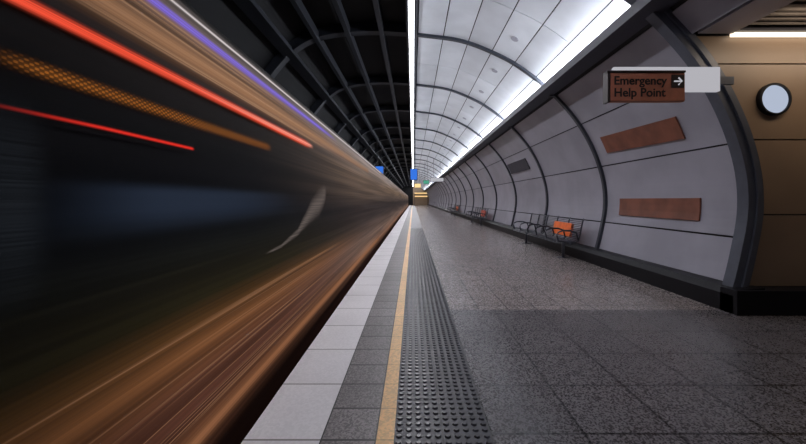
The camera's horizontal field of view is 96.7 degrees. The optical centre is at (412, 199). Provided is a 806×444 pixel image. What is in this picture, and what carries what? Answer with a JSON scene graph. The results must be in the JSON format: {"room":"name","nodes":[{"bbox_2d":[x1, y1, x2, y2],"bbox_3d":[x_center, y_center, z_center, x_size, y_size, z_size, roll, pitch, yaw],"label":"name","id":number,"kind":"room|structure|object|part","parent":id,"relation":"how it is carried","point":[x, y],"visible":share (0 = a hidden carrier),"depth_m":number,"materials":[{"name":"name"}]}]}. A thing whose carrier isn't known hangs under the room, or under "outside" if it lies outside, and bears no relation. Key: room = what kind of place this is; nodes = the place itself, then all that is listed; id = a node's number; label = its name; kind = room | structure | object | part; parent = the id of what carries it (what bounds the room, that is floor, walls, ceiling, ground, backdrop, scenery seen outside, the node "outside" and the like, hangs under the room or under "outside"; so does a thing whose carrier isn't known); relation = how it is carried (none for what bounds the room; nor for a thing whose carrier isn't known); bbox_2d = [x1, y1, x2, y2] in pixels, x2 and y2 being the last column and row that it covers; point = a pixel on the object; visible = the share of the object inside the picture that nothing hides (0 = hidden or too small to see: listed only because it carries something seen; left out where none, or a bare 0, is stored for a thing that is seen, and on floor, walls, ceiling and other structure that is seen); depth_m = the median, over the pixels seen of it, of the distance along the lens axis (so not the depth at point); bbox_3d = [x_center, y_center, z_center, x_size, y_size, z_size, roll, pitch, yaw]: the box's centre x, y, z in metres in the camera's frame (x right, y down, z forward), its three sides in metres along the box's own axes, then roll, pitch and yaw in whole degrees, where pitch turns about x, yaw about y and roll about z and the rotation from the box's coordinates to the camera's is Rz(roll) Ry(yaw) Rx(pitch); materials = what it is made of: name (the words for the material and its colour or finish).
{"room":"metro station","nodes":[
{"label":"metro station","id":0,"kind":"room"},
{"bbox_2d":[185,0,411,183],"bbox_3d":[-2.381,-0.878,49.625,4.544,6.966,105.650,0,0,0],"label":"ceiling","id":1,"kind":"structure","parent":0,"point":[226,16],"depth_m":9.73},
{"bbox_2d":[264,22,411,188],"bbox_3d":[-2.334,-0.829,49.900,4.439,6.863,105.220,0,0,0],"label":"trim","id":2,"kind":"structure","parent":1,"relation":"attached to","point":[300,42],"depth_m":12.33,"materials":[{"name":"grey metal"}]},
{"bbox_2d":[375,142,383,173],"bbox_3d":[-2.250,-2.785,24.054,0.560,2.230,0.132,0,0,0],"label":"monitor","id":3,"kind":"object","parent":1,"relation":"attached to","point":[380,168],"visible":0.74,"depth_m":24.05,"materials":[{"name":"paint"}]},
{"bbox_2d":[233,0,410,187],"bbox_3d":[-1.900,-3.795,49.625,2.400,0.730,105.250,0,0,0],"label":"girder","id":4,"kind":"object","parent":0,"point":[250,8],"depth_m":9.40,"materials":[{"name":"grey metal"}]},
{"bbox_2d":[241,205,410,443],"bbox_3d":[-0.820,1.560,49.625,0.480,0.120,105.650,0,0,0],"label":"platform edge","id":5,"kind":"structure","parent":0,"point":[300,410],"depth_m":3.10,"materials":[{"name":"white tile"}]},
{"bbox_2d":[319,205,411,443],"bbox_3d":[-0.405,1.650,49.625,0.350,0.300,105.650,0,0,0],"label":"floor strip","id":6,"kind":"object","parent":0,"point":[354,416],"visible":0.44,"depth_m":3.10,"materials":[{"name":"tile"}]},
{"bbox_2d":[401,186,412,205],"bbox_3d":[-2.400,-0.750,102.550,4.800,7.100,0.200,0,0,0],"label":"wall","id":7,"kind":"structure","parent":0,"point":[408,190],"depth_m":102.45,"materials":[{"name":"black"}]},
{"bbox_2d":[413,186,428,204],"bbox_3d":[2.500,-1.250,102.550,5.000,6.100,0.200,0,0,0],"label":"wall","id":8,"kind":"structure","parent":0,"point":[418,200],"depth_m":102.45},
{"bbox_2d":[394,205,493,443],"bbox_3d":[0.190,1.650,49.625,0.620,0.300,105.650,0,0,0],"label":"floor","id":9,"kind":"structure","parent":0,"point":[415,222],"depth_m":2.99,"materials":[{"name":"rubber"}]},
{"bbox_2d":[395,228,491,443],"bbox_3d":[0.190,1.496,9.989,0.600,0.009,17.959,0,0,0],"label":"studs","id":10,"kind":"object","parent":9,"relation":"on","point":[418,436],"visible":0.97,"depth_m":3.31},
{"bbox_2d":[414,0,629,189],"bbox_3d":[1.784,-3.305,49.900,3.307,1.481,104.900,0,0,0],"label":"ceiling","id":11,"kind":"structure","parent":0,"point":[569,18],"depth_m":8.56,"materials":[{"name":"white metal"}]},
{"bbox_2d":[405,0,417,185],"bbox_3d":[-0.030,-3.945,49.575,0.260,0.230,105.150,0,0,0],"label":"housing","id":12,"kind":"object","parent":11,"relation":"attached to","point":[406,1],"visible":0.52,"depth_m":9.85,"materials":[{"name":"metal"}]},
{"bbox_2d":[408,0,413,168],"bbox_3d":[-0.035,-3.860,49.575,0.110,0.040,105.150,0,0,0],"label":"tube","id":13,"kind":"object","parent":12,"relation":"attached to","point":[410,2],"visible":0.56,"depth_m":9.52,"materials":[{"name":"white metal"}]},
{"bbox_2d":[410,138,417,179],"bbox_3d":[0.050,-2.522,22.054,0.460,2.605,0.132,0,0,0],"label":"monitor","id":14,"kind":"object","parent":12,"relation":"hanging from","point":[413,172],"visible":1,"depth_m":21.99,"materials":[{"name":"paint"}]},
{"bbox_2d":[414,183,420,187],"bbox_3d":[0.600,-2.735,46.054,0.860,2.330,0.132,0,0,0],"label":"sign","id":15,"kind":"object","parent":11,"relation":"hanging from","point":[416,185],"visible":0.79,"depth_m":45.99,"materials":[{"name":"paint"}]},
{"bbox_2d":[423,160,428,183],"bbox_3d":[1.250,-2.660,34.054,0.560,2.280,0.132,0,0,0],"label":"exit sign","id":16,"kind":"object","parent":11,"relation":"hanging from","point":[427,180],"visible":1,"depth_m":34.00,"materials":[{"name":"paint"}]},
{"bbox_2d":[430,158,443,181],"bbox_3d":[2.000,-2.510,30.054,1.160,1.980,0.132,0,0,0],"label":"sign","id":17,"kind":"object","parent":11,"relation":"hanging from","point":[433,179],"visible":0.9,"depth_m":29.99,"materials":[{"name":"paint"}]},
{"bbox_2d":[415,205,719,309],"bbox_3d":[2.625,1.650,53.675,4.250,0.300,97.550,0,0,0],"label":"floor","id":18,"kind":"structure","parent":0,"point":[478,267],"depth_m":6.93,"materials":[{"name":"tile"}]},
{"bbox_2d":[414,192,427,204],"bbox_3d":[2.300,-0.350,101.850,3.800,3.700,0.200,0,0,0],"label":"doorway","id":19,"kind":"object","parent":18,"relation":"on","point":[414,192],"visible":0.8,"depth_m":101.75,"materials":[{"name":"paint"}]},
{"bbox_2d":[449,205,459,214],"bbox_3d":[3.945,0.981,35.000,0.722,1.038,4.000,0,0,0],"label":"bench","id":20,"kind":"object","parent":18,"relation":"on","point":[456,207],"visible":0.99,"depth_m":33.81,"materials":[{"name":"metal"}]},
{"bbox_2d":[466,207,488,225],"bbox_3d":[3.945,0.981,22.300,0.722,1.038,4.000,0,0,0],"label":"bench","id":21,"kind":"object","parent":18,"relation":"on","point":[482,212],"visible":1,"depth_m":21.75,"materials":[{"name":"metal"}]},
{"bbox_3d":[3.880,1.124,22.300,0.583,0.752,4.000,0,0,0],"label":"frame","id":22,"kind":"part","parent":21,"relation":"part of","materials":[{"name":"metal"}]},
{"bbox_3d":[3.945,0.776,22.300,0.722,0.627,3.960,0,0,0],"label":"wire seat","id":23,"kind":"part","parent":21,"relation":"part of","materials":[{"name":"metal"}]},
{"bbox_2d":[513,213,583,257],"bbox_3d":[3.945,0.981,10.925,0.722,1.038,3.950,0,0,0],"label":"bench","id":24,"kind":"object","parent":18,"relation":"on","point":[564,229],"visible":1,"depth_m":10.08,"materials":[{"name":"metal"}]},
{"bbox_3d":[3.945,0.776,10.925,0.722,0.627,3.910,0,0,0],"label":"wire seat","id":25,"kind":"part","parent":24,"relation":"part of","materials":[{"name":"metal"}]},
{"bbox_2d":[413,0,748,280],"bbox_3d":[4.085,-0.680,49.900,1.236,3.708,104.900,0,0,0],"label":"wall","id":26,"kind":"structure","parent":0,"point":[708,174],"depth_m":7.36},
{"bbox_2d":[413,31,607,248],"bbox_3d":[2.397,-1.391,49.900,4.611,5.318,105.100,0,0,0],"label":"trim","id":27,"kind":"structure","parent":26,"relation":"attached to","point":[556,97],"depth_m":12.35,"materials":[{"name":"metal"}]},
{"bbox_2d":[507,158,529,173],"bbox_3d":[4.283,-1.361,14.650,0.230,0.417,2.500,0,0,0],"label":"notice board","id":28,"kind":"object","parent":26,"relation":"attached to","point":[521,165],"visible":1,"depth_m":14.43,"materials":[{"name":"paint"}]},
{"bbox_2d":[424,0,679,190],"bbox_3d":[3.270,-2.595,49.720,0.500,0.190,105.440,0,0,0],"label":"uplight beam","id":29,"kind":"object","parent":26,"relation":"attached to","point":[632,20],"visible":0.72,"depth_m":6.52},
{"bbox_2d":[428,204,764,312],"bbox_3d":[4.410,1.330,53.575,0.420,0.340,97.750,0,0,0],"label":"baseboard","id":30,"kind":"structure","parent":26,"relation":"attached to","point":[699,288],"depth_m":6.61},
{"bbox_2d":[600,116,684,152],"bbox_3d":[4.356,-1.217,7.005,0.185,0.429,2.292,0,0,-1],"label":"wall plaque","id":31,"kind":"object","parent":26,"relation":"attached to","point":[666,130],"visible":1,"depth_m":6.70,"materials":[{"name":"brown metal"}]},
{"bbox_2d":[619,198,700,220],"bbox_3d":[4.644,0.153,6.925,0.047,0.374,2.250,0,0,0],"label":"wall plaque","id":32,"kind":"object","parent":26,"relation":"attached to","point":[668,208],"visible":1,"depth_m":6.64,"materials":[{"name":"brown wood"}]},
{"bbox_2d":[603,67,733,103],"bbox_3d":[3.300,-1.475,4.587,1.720,0.490,0.206,0,0,0],"label":"sign","id":33,"kind":"object","parent":26,"relation":"attached to","point":[620,84],"visible":1,"depth_m":4.50,"materials":[{"name":"metal"}]},
{"bbox_2d":[624,0,763,286],"bbox_3d":[2.407,-1.392,4.900,4.653,5.374,0.200,0,0,0],"label":"rib","id":34,"kind":"object","parent":26,"relation":"attached to","point":[725,103],"visible":0.9,"depth_m":4.83,"materials":[{"name":"metal"}]},
{"bbox_2d":[450,310,805,443],"bbox_3d":[4.250,1.650,0.850,7.500,0.300,8.100,0,0,0],"label":"floor","id":35,"kind":"structure","parent":0,"point":[539,376],"depth_m":3.08,"materials":[{"name":"tile"}]},
{"bbox_2d":[698,0,795,33],"bbox_3d":[4.030,-2.250,0.790,0.460,0.060,7.980,0,0,0],"label":"ceiling","id":36,"kind":"structure","parent":0,"point":[751,11],"depth_m":4.33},
{"bbox_2d":[750,0,805,24],"bbox_3d":[6.130,-2.300,3.050,3.700,0.080,3.300,0,0,0],"label":"ceiling vent","id":37,"kind":"object","parent":36,"relation":"in","point":[794,13],"visible":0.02,"depth_m":4.47,"materials":[{"name":"metal"}]},
{"bbox_2d":[695,25,805,214],"bbox_3d":[5.652,-0.600,4.965,4.695,4.200,0.070,0,0,0],"label":"wall alcove","id":38,"kind":"structure","parent":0,"point":[696,33],"depth_m":4.93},
{"bbox_2d":[720,286,805,315],"bbox_3d":[6.100,1.340,4.770,3.800,0.320,0.260,0,0,0],"label":"baseboard","id":39,"kind":"structure","parent":38,"relation":"attached to","point":[774,300],"depth_m":4.64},
{"bbox_2d":[726,27,805,36],"bbox_3d":[6.100,-2.245,4.798,3.700,0.090,0.135,0,0,0],"label":"strip light","id":40,"kind":"object","parent":38,"relation":"attached to","point":[746,31],"visible":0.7,"depth_m":4.78,"materials":[{"name":"paint"}]},
{"bbox_2d":[756,83,791,115],"bbox_3d":[4.880,-1.360,4.840,0.440,0.440,0.060,0,0,0],"label":"round wall lamp","id":41,"kind":"object","parent":38,"relation":"attached to","point":[773,99],"visible":1,"depth_m":4.83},
{"bbox_2d":[697,36,805,285],"bbox_3d":[5.863,-0.530,4.895,4.174,3.400,0.050,0,0,0],"label":"wall","id":42,"kind":"structure","parent":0,"point":[754,63],"depth_m":4.87,"materials":[{"name":"brown metal"}]},
{"bbox_3d":[3.500,2.110,49.625,9.000,0.980,105.650,0,0,0],"label":"platform","id":43,"kind":"object","parent":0,"visible":0},
{"bbox_2d":[376,205,412,443],"bbox_3d":[-0.175,1.650,49.625,0.110,0.300,105.650,0,0,0],"label":"safety line","id":44,"kind":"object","parent":43,"relation":"on","point":[386,427],"depth_m":3.12,"materials":[{"name":"yellow paint"}]},
{"bbox_3d":[-2.800,2.700,49.625,3.600,0.200,105.650,0,0,0],"label":"floor","id":45,"kind":"structure","parent":0,"visible":0},
{"bbox_3d":[-2.825,2.530,49.625,1.590,0.140,105.250,0,0,0],"label":"railway track","id":46,"kind":"object","parent":45,"relation":"on","visible":0},
{"bbox_2d":[0,0,407,443],"bbox_3d":[-2.692,0.450,47.725,2.816,4.020,101.450,0,0,0],"label":"train","id":47,"kind":"object","parent":46,"relation":"on","point":[179,229],"visible":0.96,"depth_m":1.82,"materials":[{"name":"black metal"}]}
]}

